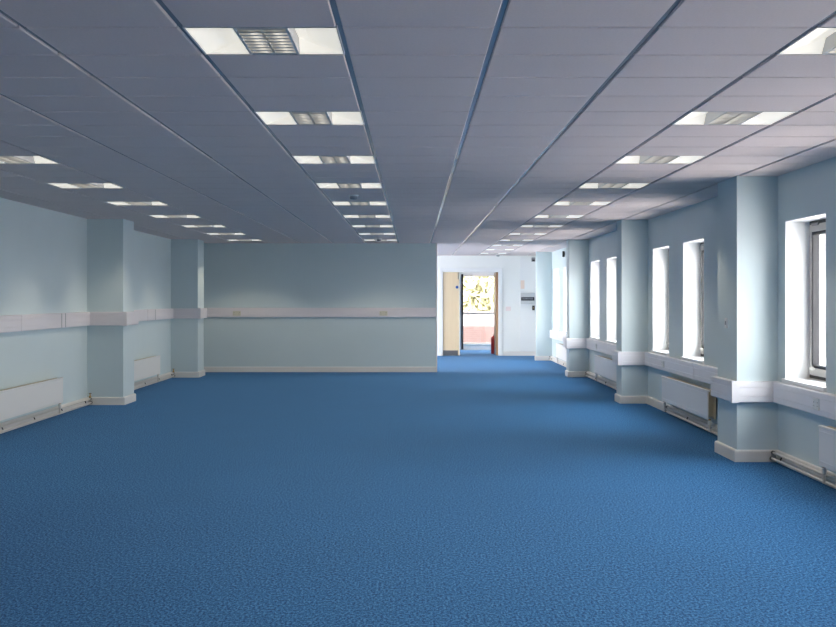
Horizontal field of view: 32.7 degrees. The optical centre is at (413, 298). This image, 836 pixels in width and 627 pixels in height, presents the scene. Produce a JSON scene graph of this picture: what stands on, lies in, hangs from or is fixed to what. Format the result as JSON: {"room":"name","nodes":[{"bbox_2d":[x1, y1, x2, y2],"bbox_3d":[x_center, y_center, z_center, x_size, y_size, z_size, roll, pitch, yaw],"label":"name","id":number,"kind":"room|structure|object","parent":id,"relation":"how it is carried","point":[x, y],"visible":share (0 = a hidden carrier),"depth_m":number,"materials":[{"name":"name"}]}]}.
{"room":"open-plan office","nodes":[
{"label":"open-plan office","id":0,"kind":"room"},
{"bbox_2d":[0,198,170,422],"bbox_3d":[-4.275,0.121,16.750,0.250,2.466,41.500,0,0,0],"label":"wall","id":1,"kind":"structure","parent":0,"point":[43,252],"depth_m":16.48,"materials":[{"name":"paint"}]},
{"bbox_2d":[0,377,62,420],"bbox_3d":[-4.091,1.116,15.130,0.118,0.416,2.602,0,0,0],"label":"radiator","id":2,"kind":"object","parent":1,"relation":"attached to","point":[23,399],"visible":1,"depth_m":15.03,"materials":[{"name":"beige metal"}]},
{"bbox_2d":[0,378,55,390],"bbox_3d":[-4.085,0.938,15.130,0.049,0.052,2.580,0,0,0],"label":"grille","id":3,"kind":"object","parent":2,"relation":"attached to","point":[49,384],"depth_m":15.34,"materials":[{"name":"beige metal"}]},
{"bbox_2d":[0,398,92,432],"bbox_3d":[-4.094,1.297,15.299,0.044,0.078,5.598,0,0,0],"label":"pipes","id":4,"kind":"object","parent":1,"relation":"attached to","point":[85,400],"visible":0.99,"depth_m":15.68,"materials":[{"name":"cream painted metal"},{"name":"copper"}]},
{"bbox_2d":[0,370,204,433],"bbox_3d":[-3.909,1.304,11.100,0.482,0.100,30.200,0,0,0],"label":"baseboard","id":5,"kind":"structure","parent":1,"relation":"attached to","point":[128,399],"depth_m":18.11,"materials":[{"name":"beige paint"}]},
{"bbox_2d":[0,308,206,332],"bbox_3d":[-3.893,0.258,11.080,0.514,0.179,30.140,0,0,0],"label":"dado trunking","id":6,"kind":"object","parent":1,"relation":"attached to","point":[25,322],"visible":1,"depth_m":18.07,"materials":[{"name":"white plastic"}]},
{"bbox_2d":[134,355,160,381],"bbox_3d":[-4.091,1.116,21.440,0.118,0.416,2.602,0,0,0],"label":"radiator","id":7,"kind":"object","parent":1,"relation":"attached to","point":[149,366],"visible":0.7,"depth_m":21.62,"materials":[{"name":"beige metal"}]},
{"bbox_2d":[134,372,174,388],"bbox_3d":[-4.094,1.297,21.614,0.044,0.078,5.508,0,0,0],"label":"pipes","id":8,"kind":"object","parent":1,"relation":"attached to","point":[173,372],"visible":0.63,"depth_m":22.43,"materials":[{"name":"white metal"}]},
{"bbox_2d":[87,218,133,396],"bbox_3d":[-3.925,0.161,18.480,0.470,2.386,0.700,0,0,0],"label":"pillar","id":9,"kind":"structure","parent":0,"point":[110,242],"depth_m":18.13,"materials":[{"name":"paint"}]},
{"bbox_2d":[171,239,203,371],"bbox_3d":[-3.925,0.161,24.750,0.470,2.386,0.700,0,0,0],"label":"pillar","id":10,"kind":"structure","parent":0,"point":[187,255],"depth_m":24.40,"materials":[{"name":"paint"}]},
{"bbox_2d":[204,243,435,366],"bbox_3d":[-1.869,0.161,26.260,4.563,2.386,0.120,0,0,0],"label":"wall","id":11,"kind":"structure","parent":0,"point":[236,275],"depth_m":26.20,"materials":[{"name":"paint"}]},
{"bbox_2d":[204,367,436,371],"bbox_3d":[-1.859,1.304,26.189,4.583,0.100,0.022,0,0,0],"label":"baseboard","id":12,"kind":"structure","parent":11,"relation":"attached to","point":[207,369],"depth_m":26.18,"materials":[{"name":"beige paint"}]},
{"bbox_2d":[207,308,435,316],"bbox_3d":[-1.871,0.258,26.167,4.558,0.175,0.066,0,0,0],"label":"dado trunking","id":13,"kind":"object","parent":11,"relation":"attached to","point":[211,312],"visible":0.98,"depth_m":26.15,"materials":[{"name":"white plastic"}]},
{"bbox_2d":[233,311,240,315],"bbox_3d":[-3.240,0.274,26.144,0.146,0.086,0.012,0,0,0],"label":"double socket","id":14,"kind":"object","parent":13,"relation":"attached to","point":[235,313],"depth_m":26.14,"materials":[{"name":"beige plastic"}]},
{"bbox_2d":[380,311,386,315],"bbox_3d":[-0.550,0.274,26.144,0.146,0.086,0.012,0,0,0],"label":"double socket","id":15,"kind":"object","parent":13,"relation":"attached to","point":[382,313],"depth_m":26.14,"materials":[{"name":"beige plastic"}]},
{"bbox_2d":[436,243,436,366],"bbox_3d":[0.424,0.171,26.260,0.022,2.366,0.132,0,0,0],"label":"trim","id":16,"kind":"structure","parent":11,"relation":"attached to","point":[436,243],"depth_m":26.20,"materials":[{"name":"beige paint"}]},
{"bbox_2d":[0,350,835,626],"bbox_3d":[-0.555,1.414,16.650,7.790,0.120,41.900,0,0,0],"label":"floor","id":17,"kind":"structure","parent":0,"point":[483,489],"depth_m":9.06,"materials":[{"name":"blue carpet"}]},
{"bbox_2d":[491,334,493,353],"bbox_3d":[1.965,1.116,34.869,0.142,0.476,0.168,0,0,39],"label":"fire extinguisher","id":18,"kind":"object","parent":17,"relation":"on","point":[492,338],"visible":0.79,"depth_m":34.81,"materials":[{"name":"red metal"}]},
{"bbox_2d":[0,0,835,255],"bbox_3d":[-0.565,-1.027,16.700,7.170,0.030,41.400,0,0,0],"label":"ceiling","id":19,"kind":"structure","parent":0,"point":[480,116],"depth_m":7.76,"materials":[{"name":"tile"}]},
{"bbox_2d":[0,155,59,163],"bbox_3d":[-2.946,-1.050,10.430,0.579,0.077,0.591,0,0,0],"label":"ceiling light","id":20,"kind":"object","parent":19,"relation":"attached to","point":[39,159],"visible":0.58,"depth_m":10.61,"materials":[{"name":"white plastic"}]},
{"bbox_2d":[46,182,124,188],"bbox_3d":[-2.946,-1.050,12.830,0.579,0.077,0.591,0,0,0],"label":"ceiling light","id":21,"kind":"object","parent":19,"relation":"attached to","point":[60,185],"visible":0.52,"depth_m":12.95,"materials":[{"name":"white plastic"}]},
{"bbox_2d":[107,201,168,204],"bbox_3d":[-2.946,-1.050,15.230,0.579,0.077,0.591,0,0,0],"label":"ceiling light","id":22,"kind":"object","parent":19,"relation":"attached to","point":[159,202],"visible":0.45,"depth_m":15.41,"materials":[{"name":"white plastic"}]},
{"bbox_2d":[148,214,201,217],"bbox_3d":[-2.946,-1.050,17.630,0.579,0.077,0.591,0,0,0],"label":"ceiling light","id":23,"kind":"object","parent":19,"relation":"attached to","point":[194,215],"visible":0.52,"depth_m":17.86,"materials":[{"name":"white plastic"}]},
{"bbox_2d":[180,225,225,226],"bbox_3d":[-2.946,-1.050,20.030,0.579,0.077,0.591,0,0,0],"label":"ceiling light","id":24,"kind":"object","parent":19,"relation":"attached to","point":[180,225],"visible":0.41,"depth_m":20.10,"materials":[{"name":"white plastic"}]},
{"bbox_2d":[206,233,246,234],"bbox_3d":[-2.946,-1.050,22.430,0.579,0.077,0.591,0,0,0],"label":"ceiling light","id":25,"kind":"object","parent":19,"relation":"attached to","point":[206,233],"visible":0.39,"depth_m":22.63,"materials":[{"name":"white plastic"}]},
{"bbox_2d":[225,239,262,240],"bbox_3d":[-2.946,-1.050,24.830,0.579,0.077,0.591,0,0,0],"label":"ceiling light","id":26,"kind":"object","parent":19,"relation":"attached to","point":[225,239],"visible":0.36,"depth_m":25.06,"materials":[{"name":"white plastic"}]},
{"bbox_2d":[183,25,344,54],"bbox_3d":[-0.575,-1.050,5.630,0.579,0.077,0.591,0,0,0],"label":"ceiling light","id":27,"kind":"object","parent":19,"relation":"attached to","point":[211,40],"visible":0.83,"depth_m":5.70,"materials":[{"name":"white plastic"}]},
{"bbox_2d":[254,110,364,124],"bbox_3d":[-0.575,-1.050,8.030,0.579,0.077,0.591,0,0,0],"label":"ceiling light","id":28,"kind":"object","parent":19,"relation":"attached to","point":[267,117],"visible":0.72,"depth_m":8.15,"materials":[{"name":"white plastic"}]},
{"bbox_2d":[292,155,375,163],"bbox_3d":[-0.575,-1.050,10.430,0.579,0.077,0.591,0,0,0],"label":"ceiling light","id":29,"kind":"object","parent":19,"relation":"attached to","point":[300,159],"visible":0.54,"depth_m":10.63,"materials":[{"name":"white plastic"}]},
{"bbox_2d":[315,182,382,188],"bbox_3d":[-0.575,-1.050,12.830,0.579,0.077,0.591,0,0,0],"label":"ceiling light","id":30,"kind":"object","parent":19,"relation":"attached to","point":[320,185],"visible":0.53,"depth_m":13.02,"materials":[{"name":"white plastic"}]},
{"bbox_2d":[349,195,358,199],"bbox_3d":[-0.585,-0.989,13.950,0.100,0.046,0.100,0,0,0],"label":"smoke detector","id":31,"kind":"object","parent":19,"relation":"attached to","point":[353,197],"visible":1,"depth_m":13.92,"materials":[{"name":"white plastic"}]},
{"bbox_2d":[331,201,386,204],"bbox_3d":[-0.575,-1.050,15.230,0.579,0.077,0.591,0,0,0],"label":"ceiling light","id":32,"kind":"object","parent":19,"relation":"attached to","point":[333,203],"visible":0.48,"depth_m":15.42,"materials":[{"name":"white plastic"}]},
{"bbox_2d":[342,214,390,217],"bbox_3d":[-0.575,-1.050,17.630,0.579,0.077,0.591,0,0,0],"label":"ceiling light","id":33,"kind":"object","parent":19,"relation":"attached to","point":[345,216],"visible":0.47,"depth_m":17.89,"materials":[{"name":"white plastic"}]},
{"bbox_2d":[351,225,392,226],"bbox_3d":[-0.575,-1.050,20.030,0.579,0.077,0.591,0,0,0],"label":"ceiling light","id":34,"kind":"object","parent":19,"relation":"attached to","point":[351,225],"visible":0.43,"depth_m":20.20,"materials":[{"name":"white plastic"}]},
{"bbox_2d":[358,233,395,234],"bbox_3d":[-0.575,-1.050,22.430,0.579,0.077,0.591,0,0,0],"label":"ceiling light","id":35,"kind":"object","parent":19,"relation":"attached to","point":[358,233],"visible":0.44,"depth_m":22.70,"materials":[{"name":"white plastic"}]},
{"bbox_2d":[363,239,396,240],"bbox_3d":[-0.575,-1.050,24.830,0.579,0.077,0.591,0,0,0],"label":"ceiling light","id":36,"kind":"object","parent":19,"relation":"attached to","point":[363,239],"visible":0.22,"depth_m":25.11,"materials":[{"name":"white plastic"}]},
{"bbox_2d":[492,244,522,245],"bbox_3d":[1.798,-1.050,27.230,0.579,0.077,0.591,0,0,0],"label":"ceiling light","id":37,"kind":"object","parent":19,"relation":"attached to","point":[493,244],"visible":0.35,"depth_m":27.48,"materials":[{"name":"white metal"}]},
{"bbox_2d":[499,239,534,240],"bbox_3d":[1.798,-1.050,24.830,0.579,0.077,0.591,0,0,0],"label":"ceiling light","id":38,"kind":"object","parent":19,"relation":"attached to","point":[500,239],"visible":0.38,"depth_m":25.11,"materials":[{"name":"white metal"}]},
{"bbox_2d":[508,233,546,234],"bbox_3d":[1.798,-1.050,22.430,0.579,0.077,0.591,0,0,0],"label":"ceiling light","id":39,"kind":"object","parent":19,"relation":"attached to","point":[509,233],"visible":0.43,"depth_m":22.64,"materials":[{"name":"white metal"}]},
{"bbox_2d":[520,225,563,226],"bbox_3d":[1.798,-1.050,20.030,0.579,0.077,0.591,0,0,0],"label":"ceiling light","id":40,"kind":"object","parent":19,"relation":"attached to","point":[521,225],"visible":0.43,"depth_m":20.13,"materials":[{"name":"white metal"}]},
{"bbox_2d":[533,214,583,217],"bbox_3d":[1.798,-1.050,17.630,0.579,0.077,0.591,0,0,0],"label":"ceiling light","id":41,"kind":"object","parent":19,"relation":"attached to","point":[537,215],"visible":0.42,"depth_m":17.89,"materials":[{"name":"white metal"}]},
{"bbox_2d":[552,201,612,204],"bbox_3d":[1.798,-1.050,15.230,0.579,0.077,0.591,0,0,0],"label":"ceiling light","id":42,"kind":"object","parent":19,"relation":"attached to","point":[556,202],"visible":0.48,"depth_m":15.42,"materials":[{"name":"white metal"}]},
{"bbox_2d":[577,182,649,188],"bbox_3d":[1.798,-1.050,12.830,0.579,0.077,0.591,0,0,0],"label":"ceiling light","id":43,"kind":"object","parent":19,"relation":"attached to","point":[584,185],"visible":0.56,"depth_m":12.99,"materials":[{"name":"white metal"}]},
{"bbox_2d":[614,155,705,163],"bbox_3d":[1.798,-1.050,10.430,0.579,0.077,0.591,0,0,0],"label":"ceiling light","id":44,"kind":"object","parent":19,"relation":"attached to","point":[625,159],"visible":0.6,"depth_m":10.59,"materials":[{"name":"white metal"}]},
{"bbox_2d":[672,110,797,124],"bbox_3d":[1.798,-1.050,8.030,0.579,0.077,0.591,0,0,0],"label":"ceiling light","id":45,"kind":"object","parent":19,"relation":"attached to","point":[692,117],"visible":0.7,"depth_m":8.14,"materials":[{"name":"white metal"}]},
{"bbox_2d":[776,25,835,54],"bbox_3d":[1.798,-1.050,5.630,0.579,0.077,0.591,0,0,0],"label":"ceiling light","id":46,"kind":"object","parent":19,"relation":"attached to","point":[818,40],"visible":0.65,"depth_m":5.84,"materials":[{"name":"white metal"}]},
{"bbox_2d":[460,272,494,349],"bbox_3d":[0.760,0.121,37.475,4.520,2.466,0.150,0,0,0],"label":"wall","id":47,"kind":"structure","parent":0,"point":[465,347],"depth_m":37.40,"materials":[{"name":"white paint"}]},
{"bbox_2d":[461,274,493,348],"bbox_3d":[1.762,0.349,37.405,1.015,1.970,0.090,0,0,0],"label":"window","id":48,"kind":"structure","parent":47,"relation":"in","point":[462,275],"depth_m":37.37,"materials":[{"name":"white"}]},
{"bbox_2d":[437,255,535,355],"bbox_3d":[-0.565,0.121,33.760,7.170,2.466,0.120,0,0,0],"label":"wall","id":49,"kind":"structure","parent":0,"point":[510,265],"depth_m":33.70,"materials":[{"name":"white paint"}]},
{"bbox_2d":[439,268,501,355],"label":"door","id":50,"kind":"structure","parent":49,"relation":"in","point":[449,278],"depth_m":33.72,"materials":[{"name":"white paint"}]},
{"bbox_2d":[503,351,535,355],"bbox_3d":[2.567,1.304,33.689,0.905,0.100,0.022,0,0,0],"label":"baseboard","id":51,"kind":"structure","parent":49,"relation":"attached to","point":[505,353],"depth_m":33.68,"materials":[{"name":"beige paint"}]},
{"bbox_2d":[520,257,535,350],"bbox_3d":[2.770,0.141,33.691,0.500,2.226,0.018,0,0,0],"label":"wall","id":52,"kind":"structure","parent":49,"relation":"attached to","point":[527,268],"depth_m":33.69,"materials":[{"name":"white paint"}]},
{"bbox_2d":[520,293,534,303],"bbox_3d":[2.690,0.000,33.628,0.330,0.260,0.108,0,0,0],"label":"box","id":53,"kind":"object","parent":52,"relation":"attached to","point":[525,298],"visible":1,"depth_m":33.58,"materials":[{"name":"grey plastic"}]},
{"bbox_2d":[536,252,551,355],"bbox_3d":[2.855,0.161,31.180,0.350,2.386,0.160,0,0,0],"label":"pillar","id":54,"kind":"structure","parent":0,"point":[543,259],"depth_m":31.10,"materials":[{"name":"paint"}]},
{"bbox_2d":[566,239,588,370],"bbox_3d":[2.855,0.161,24.770,0.350,2.386,0.440,0,0,0],"label":"pillar","id":55,"kind":"structure","parent":0,"point":[577,251],"depth_m":24.55,"materials":[{"name":"paint"}]},
{"bbox_2d":[616,219,647,395],"bbox_3d":[2.855,0.161,18.600,0.350,2.386,0.460,0,0,0],"label":"pillar","id":56,"kind":"structure","parent":0,"point":[631,235],"depth_m":18.37,"materials":[{"name":"paint"}]},
{"bbox_2d":[552,157,835,473],"bbox_3d":[3.180,0.121,16.750,0.320,2.466,41.500,0,0,0],"label":"wall","id":57,"kind":"structure","parent":0,"point":[809,190],"depth_m":14.31,"materials":[{"name":"paint"}]},
{"bbox_2d":[553,268,558,330],"bbox_3d":[3.138,0.025,30.125,0.285,1.313,1.190,0,0,0],"label":"window","id":58,"kind":"structure","parent":57,"relation":"in","point":[556,271],"depth_m":30.69,"materials":[{"name":"white glass"}]},
{"bbox_2d":[549,356,565,366],"bbox_3d":[2.964,1.297,28.164,0.044,0.078,5.808,0,0,0],"label":"pipes","id":59,"kind":"object","parent":57,"relation":"attached to","point":[549,356],"visible":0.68,"depth_m":29.39,"materials":[{"name":"white metal"}]},
{"bbox_2d":[556,343,565,362],"bbox_3d":[2.961,1.116,27.800,0.118,0.416,2.602,0,0,0],"label":"radiator","id":60,"kind":"object","parent":57,"relation":"attached to","point":[560,350],"visible":0.37,"depth_m":28.19,"materials":[{"name":"beige metal"}]},
{"bbox_2d":[562,267,565,332],"bbox_3d":[3.138,0.025,28.105,0.285,1.313,1.190,0,0,0],"label":"window","id":61,"kind":"structure","parent":57,"relation":"in","point":[564,331],"depth_m":28.67,"materials":[{"name":"white glass"}]},
{"bbox_2d":[589,260,599,339],"bbox_3d":[3.138,0.025,23.725,0.285,1.313,1.190,0,0,0],"label":"window","id":62,"kind":"structure","parent":57,"relation":"in","point":[595,265],"depth_m":24.29,"materials":[{"name":"white glass"}]},
{"bbox_2d":[585,372,615,388],"bbox_3d":[2.964,1.297,21.799,0.044,0.078,5.438,0,0,0],"label":"pipes","id":63,"kind":"object","parent":57,"relation":"attached to","point":[585,372],"visible":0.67,"depth_m":22.36,"materials":[{"name":"white metal"}]},
{"bbox_2d":[594,355,615,381],"bbox_3d":[2.961,1.116,21.600,0.118,0.416,2.602,0,0,0],"label":"radiator","id":64,"kind":"object","parent":57,"relation":"attached to","point":[603,366],"visible":0.79,"depth_m":21.70,"materials":[{"name":"beige metal"}]},
{"bbox_2d":[605,256,615,343],"bbox_3d":[3.138,0.025,21.705,0.285,1.313,1.190,0,0,0],"label":"window","id":65,"kind":"structure","parent":57,"relation":"in","point":[611,261],"depth_m":22.27,"materials":[{"name":"white glass"}]},
{"bbox_2d":[651,245,668,355],"bbox_3d":[3.138,0.025,17.425,0.285,1.313,1.190,0,0,0],"label":"window","id":66,"kind":"structure","parent":57,"relation":"in","point":[660,254],"depth_m":17.99,"materials":[{"name":"white glass"}]},
{"bbox_2d":[535,356,835,488],"bbox_3d":[2.839,1.304,14.850,0.362,0.100,37.700,0,0,0],"label":"baseboard","id":67,"kind":"structure","parent":57,"relation":"attached to","point":[735,455],"depth_m":12.39,"materials":[{"name":"beige paint"}]},
{"bbox_2d":[661,376,715,431],"bbox_3d":[2.961,1.116,15.400,0.118,0.416,2.602,0,0,0],"label":"radiator","id":68,"kind":"object","parent":57,"relation":"attached to","point":[695,399],"visible":0.98,"depth_m":15.01,"materials":[{"name":"beige metal"}]},
{"bbox_2d":[668,376,710,395],"bbox_3d":[2.955,0.938,15.400,0.049,0.052,2.580,0,0,0],"label":"grille","id":69,"kind":"object","parent":68,"relation":"attached to","point":[676,384],"depth_m":15.12,"materials":[{"name":"beige metal"}]},
{"bbox_2d":[680,238,703,363],"bbox_3d":[3.138,0.025,15.405,0.285,1.313,1.190,0,0,0],"label":"window","id":70,"kind":"structure","parent":57,"relation":"in","point":[693,250],"depth_m":15.97,"materials":[{"name":"white paint"}]},
{"bbox_2d":[666,406,717,434],"bbox_3d":[2.964,1.297,14.624,0.044,0.078,4.188,0,0,0],"label":"pipes","id":71,"kind":"object","parent":57,"relation":"attached to","point":[667,407],"visible":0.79,"depth_m":15.19,"materials":[{"name":"white metal"}]},
{"bbox_2d":[550,330,835,419],"bbox_3d":[2.823,0.773,13.555,0.394,0.180,35.090,0,0,0],"label":"dado trunking","id":72,"kind":"object","parent":57,"relation":"attached to","point":[816,402],"visible":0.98,"depth_m":12.06,"materials":[{"name":"white plastic"}]},
{"bbox_2d":[813,398,819,410],"bbox_3d":[2.965,0.778,10.500,0.010,0.086,0.146,0,0,0],"label":"double socket","id":73,"kind":"object","parent":72,"relation":"attached to","point":[816,401],"depth_m":10.47,"materials":[{"name":"white plastic"}]},
{"bbox_2d":[770,451,835,487],"bbox_3d":[2.964,1.297,8.994,0.044,0.078,5.588,0,0,0],"label":"pipes","id":74,"kind":"object","parent":57,"relation":"attached to","point":[772,452],"visible":0.82,"depth_m":10.86,"materials":[{"name":"white metal"}]},
{"bbox_2d":[781,212,826,391],"bbox_3d":[3.138,0.025,11.015,0.285,1.313,1.190,0,0,0],"label":"window","id":75,"kind":"structure","parent":57,"relation":"in","point":[802,367],"depth_m":11.58,"materials":[{"name":"white paint"}]},
{"bbox_2d":[818,425,835,483],"bbox_3d":[2.961,1.116,8.930,0.118,0.416,2.602,0,0,0],"label":"radiator","id":76,"kind":"object","parent":57,"relation":"attached to","point":[827,434],"visible":1,"depth_m":10.03,"materials":[{"name":"beige metal"}]},
{"bbox_2d":[718,175,777,449],"bbox_3d":[2.855,0.161,12.195,0.350,2.386,0.750,0,0,0],"label":"pillar","id":77,"kind":"structure","parent":0,"point":[747,205],"depth_m":11.82,"materials":[{"name":"paint"}]},
{"bbox_2d":[725,318,727,327],"bbox_3d":[2.673,0.210,12.200,0.014,0.086,0.086,0,0,0],"label":"light switch","id":78,"kind":"object","parent":77,"relation":"attached to","point":[726,319],"visible":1,"depth_m":12.16,"materials":[{"name":"white plastic"}]},
{"label":"outside","id":79,"kind":"structure","parent":0,"visible":0},
{"bbox_2d":[824,334,825,356],"bbox_3d":[0.000,1.604,78.875,120.000,0.100,82.250,0,0,0],"label":"ground","id":80,"kind":"structure","parent":79,"point":[824,334],"depth_m":47.05,"materials":[{"name":"white"}]},
{"bbox_2d":[463,276,493,310],"bbox_3d":[2.170,-0.914,51.508,6.648,4.941,4.732,0,0,-4],"label":"hedge","id":81,"kind":"object","parent":80,"relation":"on","point":[476,294],"visible":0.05,"depth_m":49.56,"materials":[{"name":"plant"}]},
{"bbox_2d":[463,326,493,342],"bbox_3d":[3.000,1.214,45.125,12.000,0.680,0.250,0,0,0],"label":"wall","id":82,"kind":"structure","parent":80,"relation":"on","point":[471,334],"depth_m":45.00,"materials":[{"name":"pink brick"}]},
{"bbox_2d":[463,311,493,325],"bbox_3d":[3.000,0.994,47.700,12.000,1.120,0.200,0,0,0],"label":"wall","id":83,"kind":"structure","parent":80,"relation":"on","point":[468,320],"depth_m":47.60,"materials":[{"name":"white paint"}]},
{"bbox_2d":[824,234,825,333],"bbox_3d":[22.500,-2.396,67.000,19.800,7.900,10.800,0,0,0],"label":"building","id":84,"kind":"structure","parent":80,"relation":"on","point":[824,234],"depth_m":62.00,"materials":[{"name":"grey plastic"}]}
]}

